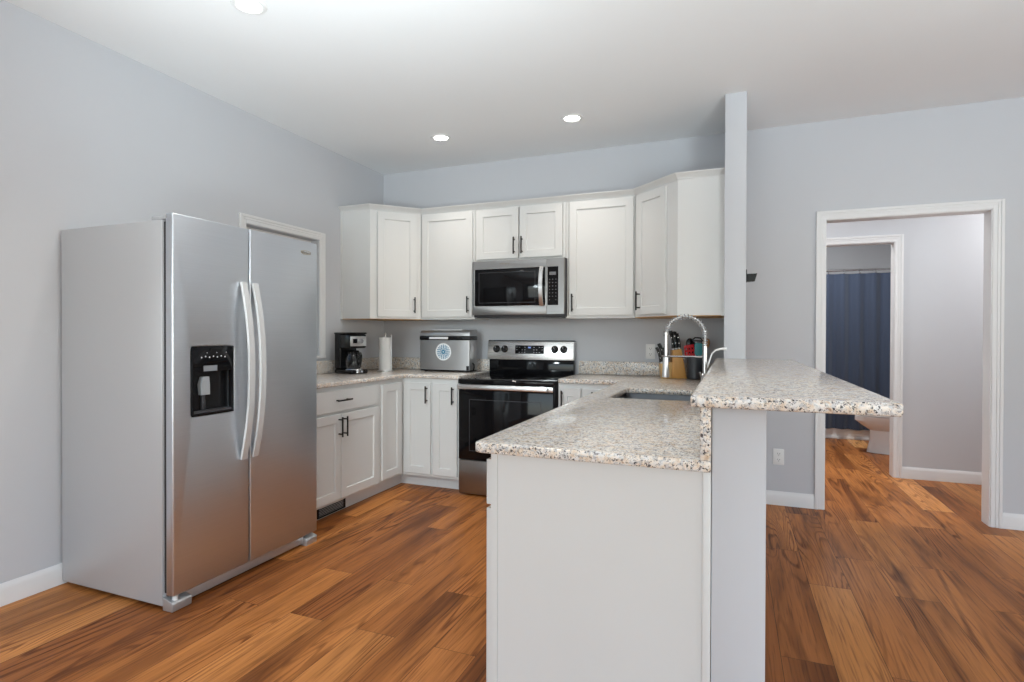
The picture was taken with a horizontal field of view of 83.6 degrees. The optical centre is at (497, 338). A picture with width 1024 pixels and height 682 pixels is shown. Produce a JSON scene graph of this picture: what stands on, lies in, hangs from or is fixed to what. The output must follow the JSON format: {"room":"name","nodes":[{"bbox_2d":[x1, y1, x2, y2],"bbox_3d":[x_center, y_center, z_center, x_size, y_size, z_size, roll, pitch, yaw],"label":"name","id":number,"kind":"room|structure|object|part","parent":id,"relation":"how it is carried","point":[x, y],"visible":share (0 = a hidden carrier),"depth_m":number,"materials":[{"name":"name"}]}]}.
{"room":"kitchen","nodes":[
{"label":"kitchen","id":0,"kind":"room"},
{"bbox_2d":[0,0,383,583],"bbox_3d":[-2.649,-0.158,1.750,0.120,2.740,8.234,0,0,22],"label":"wall","id":1,"kind":"structure","parent":0,"point":[92,134],"depth_m":2.87,"materials":[{"name":"grey paint"}]},
{"bbox_2d":[0,563,65,606],"bbox_3d":[-2.960,1.168,0.830,0.014,0.100,6.280,0,0,22],"label":"baseboard","id":2,"kind":"structure","parent":1,"relation":"attached to","point":[11,591],"depth_m":2.69,"materials":[{"name":"white paint"}]},
{"bbox_2d":[239,213,325,358],"bbox_3d":[-1.605,-0.345,4.246,0.129,1.004,0.865,0,0,22],"label":"window","id":3,"kind":"structure","parent":1,"relation":"in","point":[244,218],"depth_m":4.56,"materials":[{"name":"white paint"}]},
{"bbox_3d":[-1.637,-0.324,4.259,0.060,0.918,0.737,0,0,22],"label":"sash","id":4,"kind":"part","parent":3,"relation":"part of","materials":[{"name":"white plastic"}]},
{"bbox_2d":[317,357,378,373],"bbox_3d":[-1.419,0.227,4.574,0.020,0.104,1.838,0,0,22],"label":"backsplash","id":5,"kind":"structure","parent":1,"relation":"attached to","point":[328,366],"depth_m":4.71,"materials":[{"name":"beige stone"}]},
{"bbox_2d":[340,209,437,320],"bbox_3d":[-0.929,-0.618,5.011,0.586,0.902,0.647,0,0,22],"label":"upper cabinet","id":6,"kind":"object","parent":1,"relation":"attached to","point":[380,251],"visible":0.98,"depth_m":4.79,"materials":[{"name":"white paint"}]},
{"bbox_3d":[-0.929,-0.169,5.017,0.586,0.004,0.641,0,0,22],"label":"panel","id":7,"kind":"part","parent":6,"relation":"part of","materials":[{"name":"brown wood"}]},
{"bbox_3d":[-0.841,-0.619,4.808,0.335,0.868,0.018,0,0,-26],"label":"door","id":8,"kind":"part","parent":6,"relation":"part of","materials":[{"name":"white paint"}]},
{"bbox_3d":[-0.702,-0.285,4.847,0.012,0.135,0.038,0,0,-26],"label":"handle","id":9,"kind":"part","parent":6,"relation":"part of","materials":[{"name":"black metal"}]},
{"bbox_2d":[338,167,724,213],"bbox_3d":[0.130,-1.082,4.398,3.007,0.040,0.384,0,0,22],"label":"trim","id":10,"kind":"structure","parent":6,"relation":"on","point":[675,176],"depth_m":4.45,"materials":[{"name":"white paint"}]},
{"bbox_2d":[0,438,1023,681],"bbox_3d":[1.550,1.257,2.292,7.455,0.080,12.600,0,0,22],"label":"floor","id":11,"kind":"structure","parent":0,"point":[896,579],"depth_m":2.60,"materials":[{"name":"brown wood"}]},
{"bbox_2d":[61,213,316,612],"bbox_3d":[-1.571,0.321,3.089,0.828,1.764,0.953,0,0,22],"label":"refrigerator","id":12,"kind":"object","parent":11,"relation":"on","point":[189,344],"visible":1,"depth_m":2.71,"materials":[{"name":"metal"}]},
{"bbox_3d":[-1.368,0.291,2.727,0.045,1.697,0.430,0,0,22],"label":"freezer door","id":13,"kind":"part","parent":12,"relation":"part of","materials":[{"name":"metal"}]},
{"bbox_3d":[-1.250,0.160,2.866,0.067,0.889,0.037,0,0,22],"label":"handle","id":14,"kind":"part","parent":12,"relation":"part of","materials":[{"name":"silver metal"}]},
{"bbox_3d":[-1.222,0.159,2.935,0.067,0.889,0.037,0,0,22],"label":"handle","id":15,"kind":"part","parent":12,"relation":"part of","materials":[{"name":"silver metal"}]},
{"bbox_3d":[-1.187,0.288,3.169,0.045,1.697,0.509,0,0,22],"label":"fresh food door","id":16,"kind":"part","parent":12,"relation":"part of","materials":[{"name":"metal"}]},
{"bbox_2d":[317,381,377,519],"bbox_3d":[-1.311,0.756,4.018,0.646,0.883,0.875,0,0,22],"label":"base cabinet","id":17,"kind":"object","parent":11,"relation":"on","point":[347,415],"visible":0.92,"depth_m":3.94,"materials":[{"name":"white paint"}]},
{"bbox_3d":[-1.138,0.795,3.712,0.018,0.574,0.368,0,0,22],"label":"door","id":18,"kind":"part","parent":17,"relation":"part of","materials":[{"name":"white paint"}]},
{"bbox_2d":[317,498,345,519],"bbox_3d":[-1.134,1.149,3.916,0.009,0.084,0.295,0,0,22],"label":"vent","id":19,"kind":"object","parent":17,"relation":"attached to","point":[343,504],"visible":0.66,"depth_m":3.91,"materials":[{"name":"black metal"}]},
{"bbox_2d":[319,500,343,516],"bbox_3d":[-1.135,1.150,3.916,0.006,0.054,0.265,0,0,22],"label":"grille","id":20,"kind":"object","parent":19,"relation":"attached to","point":[332,504],"depth_m":3.91,"materials":[{"name":"black metal"}]},
{"bbox_3d":[-1.051,0.592,3.849,0.038,0.135,0.012,0,0,22],"label":"handle","id":21,"kind":"part","parent":17,"relation":"part of","materials":[{"name":"black metal"}]},
{"bbox_3d":[-1.038,0.412,3.878,0.038,0.012,0.150,0,0,22],"label":"handle","id":22,"kind":"part","parent":17,"relation":"part of","materials":[{"name":"black metal"}]},
{"bbox_3d":[-1.031,0.591,3.898,0.038,0.135,0.012,0,0,22],"label":"handle","id":23,"kind":"part","parent":17,"relation":"part of","materials":[{"name":"black metal"}]},
{"bbox_3d":[-1.053,0.416,3.916,0.018,0.143,0.815,0,0,22],"label":"drawer","id":24,"kind":"part","parent":17,"relation":"part of","materials":[{"name":"white paint"}]},
{"bbox_3d":[-0.983,0.793,4.092,0.018,0.574,0.440,0,0,22],"label":"door","id":25,"kind":"part","parent":17,"relation":"part of","materials":[{"name":"white paint"}]},
{"bbox_2d":[371,378,437,495],"bbox_3d":[-0.864,0.751,4.826,0.861,0.883,0.956,0,0,22],"label":"base cabinet","id":26,"kind":"object","parent":11,"relation":"on","point":[405,405],"visible":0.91,"depth_m":4.56,"materials":[{"name":"white paint"}]},
{"bbox_3d":[-0.828,0.711,4.469,0.018,0.726,0.268,0,0,22],"label":"door","id":27,"kind":"part","parent":26,"relation":"part of","materials":[{"name":"white paint"}]},
{"bbox_2d":[317,368,489,388],"bbox_3d":[-0.917,0.297,4.369,1.105,0.030,1.838,0,0,22],"label":"countertop","id":28,"kind":"structure","parent":26,"relation":"on","point":[325,380],"depth_m":4.49,"materials":[{"name":"beige stone"}]},
{"bbox_2d":[334,332,367,373],"bbox_3d":[-1.179,0.113,4.642,0.244,0.332,0.174,0,1,38],"label":"coffee maker","id":29,"kind":"object","parent":28,"relation":"on","point":[348,360],"visible":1,"depth_m":4.59,"materials":[{"name":"black plastic"}]},
{"bbox_3d":[-1.243,0.099,4.692,0.075,0.291,0.170,0,1,38],"label":"water tank","id":30,"kind":"part","parent":29,"relation":"part of","materials":[{"name":"black plastic"}]},
{"bbox_3d":[-1.194,-0.047,4.653,0.205,0.013,0.174,0,1,38],"label":"lid","id":31,"kind":"part","parent":29,"relation":"part of","materials":[{"name":"black plastic"}]},
{"bbox_3d":[-1.163,0.104,4.629,0.100,0.030,0.100,0,0,22],"label":"carafe lid","id":32,"kind":"part","parent":29,"relation":"part of","materials":[{"name":"black plastic"}]},
{"bbox_3d":[-1.158,0.258,4.625,0.160,0.030,0.160,0,0,22],"label":"trim","id":33,"kind":"part","parent":29,"relation":"part of","materials":[{"name":"silver metal"}]},
{"bbox_3d":[-1.114,0.018,4.590,0.006,0.078,0.156,0,1,38],"label":"plate","id":34,"kind":"part","parent":29,"relation":"part of","materials":[{"name":"metal"}]},
{"bbox_3d":[-1.104,0.158,4.582,0.051,0.110,0.018,0,1,38],"label":"carafe handle","id":35,"kind":"part","parent":29,"relation":"part of","materials":[{"name":"black plastic"}]},
{"bbox_2d":[377,333,393,370],"bbox_3d":[-0.974,0.112,4.975,0.140,0.330,0.140,0,0,22],"label":"paper towel holder","id":36,"kind":"object","parent":28,"relation":"on","point":[384,333],"visible":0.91,"depth_m":4.94,"materials":[{"name":"metal"}]},
{"bbox_2d":[379,337,390,369],"bbox_3d":[-0.974,0.127,4.975,0.110,0.280,0.110,0,0,22],"label":"paper towel roll","id":37,"kind":"object","parent":36,"relation":"on","point":[384,342],"visible":0.98,"depth_m":4.93,"materials":[{"name":"white paper"}]},
{"bbox_3d":[-0.919,0.114,4.947,0.015,0.310,0.006,0,0,22],"label":"tension arm","id":38,"kind":"part","parent":36,"relation":"part of","materials":[{"name":"metal"}]},
{"bbox_2d":[420,329,476,371],"bbox_3d":[-0.421,0.098,4.919,0.523,0.361,0.166,0,0,22],"label":"ice maker","id":39,"kind":"object","parent":28,"relation":"on","point":[440,349],"visible":1,"depth_m":4.84,"materials":[{"name":"metal"}]},
{"bbox_2d":[437,345,449,358],"bbox_3d":[-0.459,0.109,4.849,0.124,0.124,0.001,0,0,22],"label":"print","id":40,"kind":"object","parent":39,"relation":"attached to","point":[444,353],"depth_m":4.85},
{"bbox_3d":[-0.420,-0.052,4.921,0.473,0.054,0.159,0,0,22],"label":"lid","id":41,"kind":"part","parent":39,"relation":"part of","materials":[{"name":"metal"}]},
{"bbox_3d":[-0.639,0.710,4.582,0.240,0.726,0.018,0,0,22],"label":"door","id":42,"kind":"part","parent":26,"relation":"part of","materials":[{"name":"white paint"}]},
{"bbox_3d":[-0.564,0.440,4.519,0.012,0.135,0.038,0,0,22],"label":"handle","id":43,"kind":"part","parent":26,"relation":"part of","materials":[{"name":"black metal"}]},
{"bbox_2d":[433,379,459,488],"bbox_3d":[-0.298,0.753,4.752,0.240,0.883,0.666,0,0,22],"label":"base cabinet","id":44,"kind":"object","parent":11,"relation":"on","point":[445,391],"visible":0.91,"depth_m":4.49,"materials":[{"name":"white paint"}]},
{"bbox_2d":[457,340,575,495],"bbox_3d":[0.161,0.605,4.525,0.760,1.184,0.691,0,0,22],"label":"range","id":45,"kind":"object","parent":11,"relation":"on","point":[521,384],"visible":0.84,"depth_m":4.36,"materials":[{"name":"grey metal"}]},
{"bbox_3d":[0.056,1.055,4.274,0.754,0.256,0.027,0,0,22],"label":"storage drawer","id":46,"kind":"part","parent":45,"relation":"part of","materials":[{"name":"silver metal"}]},
{"bbox_3d":[-0.012,0.084,4.878,0.062,0.061,0.037,0,0,22],"label":"knob","id":47,"kind":"part","parent":45,"relation":"part of","materials":[{"name":"black plastic"}]},
{"bbox_3d":[0.032,0.364,4.231,0.714,0.033,0.053,0,0,22],"label":"handle","id":48,"kind":"part","parent":45,"relation":"part of","materials":[{"name":"metal"}]},
{"bbox_3d":[0.057,0.085,4.850,0.062,0.061,0.037,0,0,22],"label":"knob","id":49,"kind":"part","parent":45,"relation":"part of","materials":[{"name":"black plastic"}]},
{"bbox_3d":[0.056,0.634,4.270,0.754,0.574,0.029,0,0,22],"label":"oven door","id":50,"kind":"part","parent":45,"relation":"part of","materials":[{"name":"black glass"}]},
{"bbox_2d":[458,373,570,386],"bbox_3d":[0.159,0.317,4.518,0.760,0.049,0.581,0,0,22],"label":"cooktop","id":51,"kind":"object","parent":45,"relation":"in","point":[485,379],"depth_m":4.35,"materials":[{"name":"black glass"}]},
{"bbox_3d":[0.278,0.097,4.805,0.756,0.154,0.078,0,0,22],"label":"control panel","id":52,"kind":"part","parent":45,"relation":"part of","materials":[{"name":"metal"}]},
{"bbox_3d":[0.465,0.087,4.683,0.062,0.061,0.037,0,0,22],"label":"knob","id":53,"kind":"part","parent":45,"relation":"part of","materials":[{"name":"black plastic"}]},
{"bbox_3d":[0.535,0.087,4.654,0.062,0.061,0.037,0,0,22],"label":"knob","id":54,"kind":"part","parent":45,"relation":"part of","materials":[{"name":"black plastic"}]},
{"bbox_2d":[558,383,610,406],"bbox_3d":[0.985,0.761,4.050,1.084,0.883,0.993,0,0,22],"label":"base cabinet","id":55,"kind":"object","parent":11,"relation":"on","point":[567,392],"visible":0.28,"depth_m":4.09,"materials":[{"name":"white paint"}]},
{"bbox_3d":[0.460,0.437,4.100,0.012,0.135,0.038,0,0,22],"label":"handle","id":56,"kind":"part","parent":55,"relation":"part of","materials":[{"name":"black metal"}]},
{"bbox_3d":[0.521,0.716,4.107,0.155,0.726,0.018,0,0,22],"label":"door","id":57,"kind":"part","parent":55,"relation":"part of","materials":[{"name":"white paint"}]},
{"bbox_3d":[0.743,0.718,4.016,0.300,0.726,0.018,0,0,22],"label":"door","id":58,"kind":"part","parent":55,"relation":"part of","materials":[{"name":"white paint"}]},
{"bbox_2d":[475,373,711,472],"bbox_3d":[0.603,0.310,3.074,1.116,0.030,3.083,0,0,22],"label":"countertop","id":59,"kind":"structure","parent":55,"relation":"on","point":[600,426],"depth_m":1.92,"materials":[{"name":"beige stone"}]},
{"bbox_2d":[618,393,690,400],"bbox_3d":[0.847,0.426,3.092,0.442,0.199,0.612,0,0,22],"label":"sink","id":60,"kind":"object","parent":59,"relation":"in","point":[626,395],"visible":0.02,"depth_m":3.36,"materials":[{"name":"metal"}]},
{"bbox_2d":[659,349,686,378],"bbox_3d":[1.291,0.180,4.226,0.185,0.214,0.110,0,0,8],"label":"knife block","id":61,"kind":"object","parent":59,"relation":"on","point":[676,364],"visible":0.88,"depth_m":4.17,"materials":[{"name":"brown wood"}]},
{"bbox_2d":[656,348,662,362],"bbox_3d":[1.188,0.125,4.204,0.050,0.112,0.017,0,0,7],"label":"kitchen knife","id":62,"kind":"object","parent":61,"relation":"in","point":[658,351],"visible":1,"depth_m":4.20,"materials":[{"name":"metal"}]},
{"bbox_2d":[669,333,674,349],"bbox_3d":[1.276,0.019,4.193,0.040,0.124,0.034,0,0,22],"label":"kitchen knife","id":63,"kind":"object","parent":61,"relation":"in","point":[670,334],"visible":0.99,"depth_m":4.18,"materials":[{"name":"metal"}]},
{"bbox_2d":[672,331,677,349],"bbox_3d":[1.298,0.010,4.189,0.044,0.134,0.031,0,0,8],"label":"kitchen knife","id":64,"kind":"object","parent":61,"relation":"in","point":[673,332],"visible":1,"depth_m":4.18,"materials":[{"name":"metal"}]},
{"bbox_2d":[676,333,680,348],"bbox_3d":[1.321,0.015,4.186,0.038,0.117,0.033,0,0,22],"label":"kitchen knife","id":65,"kind":"object","parent":61,"relation":"in","point":[677,334],"visible":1,"depth_m":4.17,"materials":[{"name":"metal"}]},
{"bbox_2d":[661,314,726,381],"bbox_3d":[1.006,0.083,2.944,0.322,0.428,0.110,0,0,22],"label":"kitchen faucet","id":66,"kind":"object","parent":59,"relation":"on","point":[665,369],"visible":0.93,"depth_m":2.97,"materials":[{"name":"silver metal"}]},
{"bbox_3d":[0.967,0.092,2.987,0.217,0.010,0.046,0,0,22],"label":"docking arm","id":67,"kind":"part","parent":66,"relation":"part of","materials":[{"name":"silver metal"}]},
{"bbox_3d":[1.067,0.167,2.947,0.060,0.260,0.060,0,0,22],"label":"post","id":68,"kind":"part","parent":66,"relation":"part of","materials":[{"name":"silver metal"}]},
{"bbox_3d":[1.119,0.096,2.925,0.097,0.106,0.014,0,0,22],"label":"spout","id":69,"kind":"part","parent":66,"relation":"part of","materials":[{"name":"silver metal"}]},
{"bbox_2d":[687,358,701,379],"bbox_3d":[1.424,0.210,4.130,0.114,0.158,0.114,0,0,22],"label":"utensil crock","id":70,"kind":"object","parent":59,"relation":"on","point":[694,365],"visible":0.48,"depth_m":4.08,"materials":[{"name":"black metal"}]},
{"bbox_2d":[684,344,694,355],"bbox_3d":[1.378,0.154,4.117,0.083,0.234,0.018,0,0,0],"label":"slotted turner","id":71,"kind":"object","parent":70,"relation":"in","point":[692,345],"visible":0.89,"depth_m":4.11,"materials":[{"name":"red plastic"}]},
{"bbox_2d":[686,338,692,348],"bbox_3d":[1.393,0.132,4.146,0.057,0.278,0.021,0,0,11],"label":"serving spoon","id":72,"kind":"object","parent":70,"relation":"in","point":[689,340],"visible":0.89,"depth_m":4.14,"materials":[{"name":"black plastic"}]},
{"bbox_2d":[692,337,702,344],"bbox_3d":[1.438,0.129,4.121,0.082,0.285,0.013,0,0,0],"label":"masher","id":73,"kind":"object","parent":70,"relation":"in","point":[694,337],"visible":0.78,"depth_m":4.12,"materials":[{"name":"black plastic"}]},
{"bbox_2d":[694,343,702,355],"bbox_3d":[1.438,0.149,4.095,0.064,0.244,0.028,0,0,-1],"label":"spatula","id":74,"kind":"object","parent":70,"relation":"in","point":[698,346],"visible":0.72,"depth_m":4.08,"materials":[{"name":"teal plastic"}]},
{"bbox_2d":[486,454,710,681],"bbox_3d":[0.410,0.775,2.014,0.665,0.883,0.930,0,0,22],"label":"base cabinet","id":75,"kind":"object","parent":11,"relation":"on","point":[597,572],"visible":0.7,"depth_m":1.57,"materials":[{"name":"white paint"}]},
{"bbox_3d":[0.060,0.798,1.912,0.018,0.594,0.449,0,0,22],"label":"door","id":76,"kind":"part","parent":75,"relation":"part of","materials":[{"name":"white paint"}]},
{"bbox_3d":[0.147,0.421,2.119,0.018,0.133,0.902,0,0,22],"label":"drawer","id":77,"kind":"part","parent":75,"relation":"part of","materials":[{"name":"white paint"}]},
{"bbox_3d":[0.165,0.724,2.116,0.020,0.783,0.927,0,0,22],"label":"frame","id":78,"kind":"part","parent":75,"relation":"part of","materials":[{"name":"white paint"}]},
{"bbox_2d":[710,467,711,630],"bbox_3d":[0.789,0.769,2.978,0.636,0.883,1.137,0,0,22],"label":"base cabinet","id":79,"kind":"object","parent":11,"relation":"on","point":[711,467],"visible":0.02,"depth_m":2.40,"materials":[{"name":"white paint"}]},
{"bbox_2d":[825,428,869,440],"bbox_3d":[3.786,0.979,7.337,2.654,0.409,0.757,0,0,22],"label":"bathtub","id":80,"kind":"object","parent":11,"relation":"on","point":[835,433],"visible":0.02,"depth_m":6.79,"materials":[{"name":"white ceramic"}]},
{"bbox_2d":[855,415,889,454],"bbox_3d":[4.180,0.795,5.966,0.789,0.799,0.460,0,0,22],"label":"toilet","id":81,"kind":"object","parent":11,"relation":"on","point":[879,426],"visible":0.19,"depth_m":5.96,"materials":[{"name":"white ceramic"}]},
{"bbox_3d":[4.089,0.796,6.003,0.574,0.017,0.376,0,0,22],"label":"seat","id":82,"kind":"part","parent":81,"relation":"part of","materials":[{"name":"white plastic"}]},
{"bbox_2d":[5,0,1023,174],"bbox_3d":[1.556,-1.573,2.270,7.455,0.100,12.600,0,0,22],"label":"ceiling","id":83,"kind":"structure","parent":0,"point":[370,83],"depth_m":3.15,"materials":[{"name":"white paint"}]},
{"bbox_2d":[230,0,267,14],"bbox_3d":[-1.139,-1.527,2.626,0.158,0.008,0.158,0,0,22],"label":"recessed light","id":84,"kind":"object","parent":83,"relation":"in","point":[251,7],"visible":1,"depth_m":2.63,"materials":[{"name":"white plastic"}]},
{"bbox_2d":[431,134,450,140],"bbox_3d":[-0.433,-1.539,4.385,0.158,0.008,0.158,0,0,22],"label":"recessed light","id":85,"kind":"object","parent":83,"relation":"in","point":[437,137],"visible":1,"depth_m":4.38,"materials":[{"name":"white plastic"}]},
{"bbox_2d":[561,114,582,122],"bbox_3d":[0.519,-1.534,3.985,0.158,0.008,0.158,0,0,22],"label":"recessed light","id":86,"kind":"object","parent":83,"relation":"in","point":[569,118],"visible":1,"depth_m":3.98,"materials":[{"name":"white plastic"}]},
{"bbox_2d":[384,97,1023,513],"bbox_3d":[2.245,-0.165,4.130,7.375,2.740,0.120,0,0,22],"label":"wall","id":87,"kind":"structure","parent":0,"point":[971,151],"depth_m":4.12,"materials":[{"name":"grey paint"}]},
{"bbox_2d":[392,357,489,370],"bbox_3d":[-0.564,0.224,5.206,1.082,0.104,0.020,0,0,22],"label":"backsplash","id":88,"kind":"structure","parent":87,"relation":"attached to","point":[397,362],"depth_m":5.29,"materials":[{"name":"beige stone"}]},
{"bbox_2d":[421,210,489,320],"bbox_3d":[-0.369,-0.616,4.932,0.506,0.902,0.370,0,0,22],"label":"upper cabinet","id":89,"kind":"object","parent":87,"relation":"attached to","point":[448,239],"visible":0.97,"depth_m":4.80,"materials":[{"name":"white paint"}]},
{"bbox_2d":[476,202,565,261],"bbox_3d":[0.222,-0.845,4.688,0.765,0.438,0.370,0,0,22],"label":"upper cabinet","id":90,"kind":"object","parent":87,"relation":"attached to","point":[535,231],"visible":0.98,"depth_m":4.54,"materials":[{"name":"white paint"}]},
{"bbox_3d":[0.000,-0.848,4.630,0.364,0.404,0.018,0,0,22],"label":"door","id":91,"kind":"part","parent":90,"relation":"part of","materials":[{"name":"white paint"}]},
{"bbox_3d":[0.130,-0.743,4.548,0.012,0.135,0.038,0,0,22],"label":"handle","id":92,"kind":"part","parent":90,"relation":"part of","materials":[{"name":"black metal"}]},
{"bbox_2d":[472,257,566,318],"bbox_3d":[0.219,-0.396,4.641,0.762,0.454,0.464,0,0,22],"label":"microwave","id":93,"kind":"object","parent":90,"relation":"attached to","point":[525,288],"visible":0.98,"depth_m":4.47,"materials":[{"name":"grey metal"}]},
{"bbox_3d":[0.096,-0.408,4.512,0.591,0.293,0.022,0,0,22],"label":"door glass","id":94,"kind":"part","parent":93,"relation":"part of","materials":[{"name":"black glass"}]},
{"bbox_3d":[0.334,-0.404,4.374,0.030,0.302,0.058,0,0,22],"label":"handle","id":95,"kind":"part","parent":93,"relation":"part of","materials":[{"name":"metal"}]},
{"bbox_3d":[0.446,-0.403,4.368,0.135,0.428,0.027,0,0,22],"label":"control panel","id":96,"kind":"part","parent":93,"relation":"part of","materials":[{"name":"silver metal"}]},
{"bbox_3d":[0.190,-0.743,4.523,0.012,0.135,0.038,0,0,22],"label":"handle","id":97,"kind":"part","parent":90,"relation":"part of","materials":[{"name":"black metal"}]},
{"bbox_3d":[0.340,-0.846,4.491,0.352,0.404,0.018,0,0,22],"label":"door","id":98,"kind":"part","parent":90,"relation":"part of","materials":[{"name":"white paint"}]},
{"bbox_2d":[566,196,638,318],"bbox_3d":[0.821,-0.610,4.445,0.523,0.902,0.370,0,0,22],"label":"upper cabinet","id":99,"kind":"object","parent":87,"relation":"attached to","point":[600,233],"visible":0.98,"depth_m":4.31,"materials":[{"name":"white paint"}]},
{"bbox_2d":[579,361,712,376],"bbox_3d":[1.172,0.234,4.496,1.086,0.104,0.020,0,0,22],"label":"backsplash","id":100,"kind":"structure","parent":87,"relation":"attached to","point":[585,367],"depth_m":4.56,"materials":[{"name":"beige stone"}]},
{"bbox_2d":[646,344,654,358],"bbox_3d":[1.200,0.098,4.490,0.072,0.116,0.009,0,0,22],"label":"wall outlet","id":101,"kind":"object","parent":87,"relation":"attached to","point":[650,348],"visible":1,"depth_m":4.49,"materials":[{"name":"white plastic"}]},
{"bbox_2d":[773,448,783,464],"bbox_3d":[2.038,0.855,4.152,0.072,0.116,0.009,0,0,22],"label":"wall outlet","id":102,"kind":"object","parent":87,"relation":"attached to","point":[778,454],"visible":1,"depth_m":4.15,"materials":[{"name":"white plastic"}]},
{"bbox_2d":[766,490,814,508],"bbox_3d":[2.033,1.155,4.153,0.469,0.100,0.014,0,0,22],"label":"baseboard","id":103,"kind":"structure","parent":87,"relation":"attached to","point":[790,499],"depth_m":4.12,"materials":[{"name":"white paint"}]},
{"bbox_2d":[814,199,1004,528],"bbox_3d":[2.767,0.156,3.919,1.056,2.104,0.158,0,0,22],"label":"trim","id":104,"kind":"structure","parent":87,"relation":"attached to","point":[993,210],"depth_m":3.73,"materials":[{"name":"white paint"}]},
{"bbox_2d":[1003,513,1023,530],"bbox_3d":[4.428,1.167,3.173,2.595,0.100,0.014,0,0,22],"label":"baseboard","id":105,"kind":"structure","parent":87,"relation":"attached to","point":[1012,521],"depth_m":3.64,"materials":[{"name":"white paint"}]},
{"bbox_2d":[711,91,766,681],"bbox_3d":[1.184,-0.158,2.846,0.126,2.740,3.062,0,0,22],"label":"wall partition","id":106,"kind":"structure","parent":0,"point":[738,498],"depth_m":1.44,"materials":[{"name":"grey paint"}]},
{"bbox_2d":[635,175,724,318],"bbox_3d":[1.298,-0.606,4.100,0.616,0.902,0.647,0,0,22],"label":"upper cabinet","id":107,"kind":"object","parent":106,"relation":"attached to","point":[680,224],"visible":0.91,"depth_m":3.79,"materials":[{"name":"white paint"}]},
{"bbox_3d":[1.012,-0.276,4.139,0.038,0.135,0.011,0,0,-23],"label":"handle","id":108,"kind":"part","parent":107,"relation":"part of","materials":[{"name":"black metal"}]},
{"bbox_3d":[1.084,-0.609,4.038,0.018,0.868,0.320,0,0,-23],"label":"door","id":109,"kind":"part","parent":107,"relation":"part of","materials":[{"name":"white paint"}]},
{"bbox_3d":[1.298,-0.157,4.106,0.616,0.004,0.641,0,0,22],"label":"panel","id":110,"kind":"part","parent":107,"relation":"part of","materials":[{"name":"brown wood"}]},
{"bbox_2d":[700,407,711,460],"bbox_3d":[1.103,0.228,2.857,0.026,0.140,3.062,0,0,22],"label":"backsplash","id":111,"kind":"structure","parent":106,"relation":"attached to","point":[705,413],"depth_m":1.44,"materials":[{"name":"beige stone"}]},
{"bbox_2d":[746,269,756,282],"bbox_3d":[1.621,-0.402,3.656,0.066,0.078,0.080,0,0,22],"label":"wall bracket","id":112,"kind":"object","parent":106,"relation":"attached to","point":[749,277],"visible":0.82,"depth_m":3.63,"materials":[{"name":"black plastic"}]},
{"bbox_2d":[690,358,902,416],"bbox_3d":[1.125,0.145,2.422,0.436,0.030,2.401,0,0,22],"label":"bar","id":113,"kind":"object","parent":106,"relation":"on","point":[785,385],"visible":1,"depth_m":1.47,"materials":[{"name":"beige stone"}]},
{"bbox_2d":[826,244,890,273],"bbox_3d":[4.011,-0.188,7.714,2.780,2.740,0.120,0,0,22],"label":"wall","id":114,"kind":"structure","parent":0,"point":[867,256],"depth_m":7.38,"materials":[{"name":"grey paint"}]},
{"bbox_2d":[826,214,983,471],"bbox_3d":[3.322,-0.170,5.078,3.500,2.740,0.120,0,0,22],"label":"wall","id":115,"kind":"structure","parent":0,"point":[944,255],"depth_m":4.84,"materials":[{"name":"grey paint"}]},
{"bbox_2d":[826,234,903,477],"bbox_3d":[3.108,0.147,5.168,0.888,2.104,0.158,0,0,22],"label":"trim","id":116,"kind":"structure","parent":115,"relation":"attached to","point":[896,241],"depth_m":4.96,"materials":[{"name":"white paint"}]},
{"bbox_2d":[902,467,981,484],"bbox_3d":[4.202,1.156,4.654,1.536,0.100,0.014,0,0,22],"label":"baseboard","id":117,"kind":"structure","parent":115,"relation":"attached to","point":[954,476],"depth_m":4.83,"materials":[{"name":"white paint"}]},
{"bbox_3d":[4.731,-0.173,5.961,0.120,2.740,2.581,0,0,22],"label":"wall","id":118,"kind":"structure","parent":0,"visible":0},
{"bbox_2d":[826,268,890,271],"bbox_3d":[3.632,-0.810,6.936,2.658,0.059,0.059,0,0,22],"label":"curtain rod","id":119,"kind":"object","parent":118,"relation":"attached to","point":[870,269],"visible":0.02,"depth_m":6.68,"materials":[{"name":"silver metal"}]},
{"bbox_2d":[825,272,890,430],"bbox_3d":[3.787,0.147,6.881,2.300,1.832,0.083,0,0,22],"label":"shower curtain","id":120,"kind":"object","parent":119,"relation":"hanging from","point":[858,304],"visible":0.21,"depth_m":6.70,"materials":[{"name":"blue fabric"}]}
]}

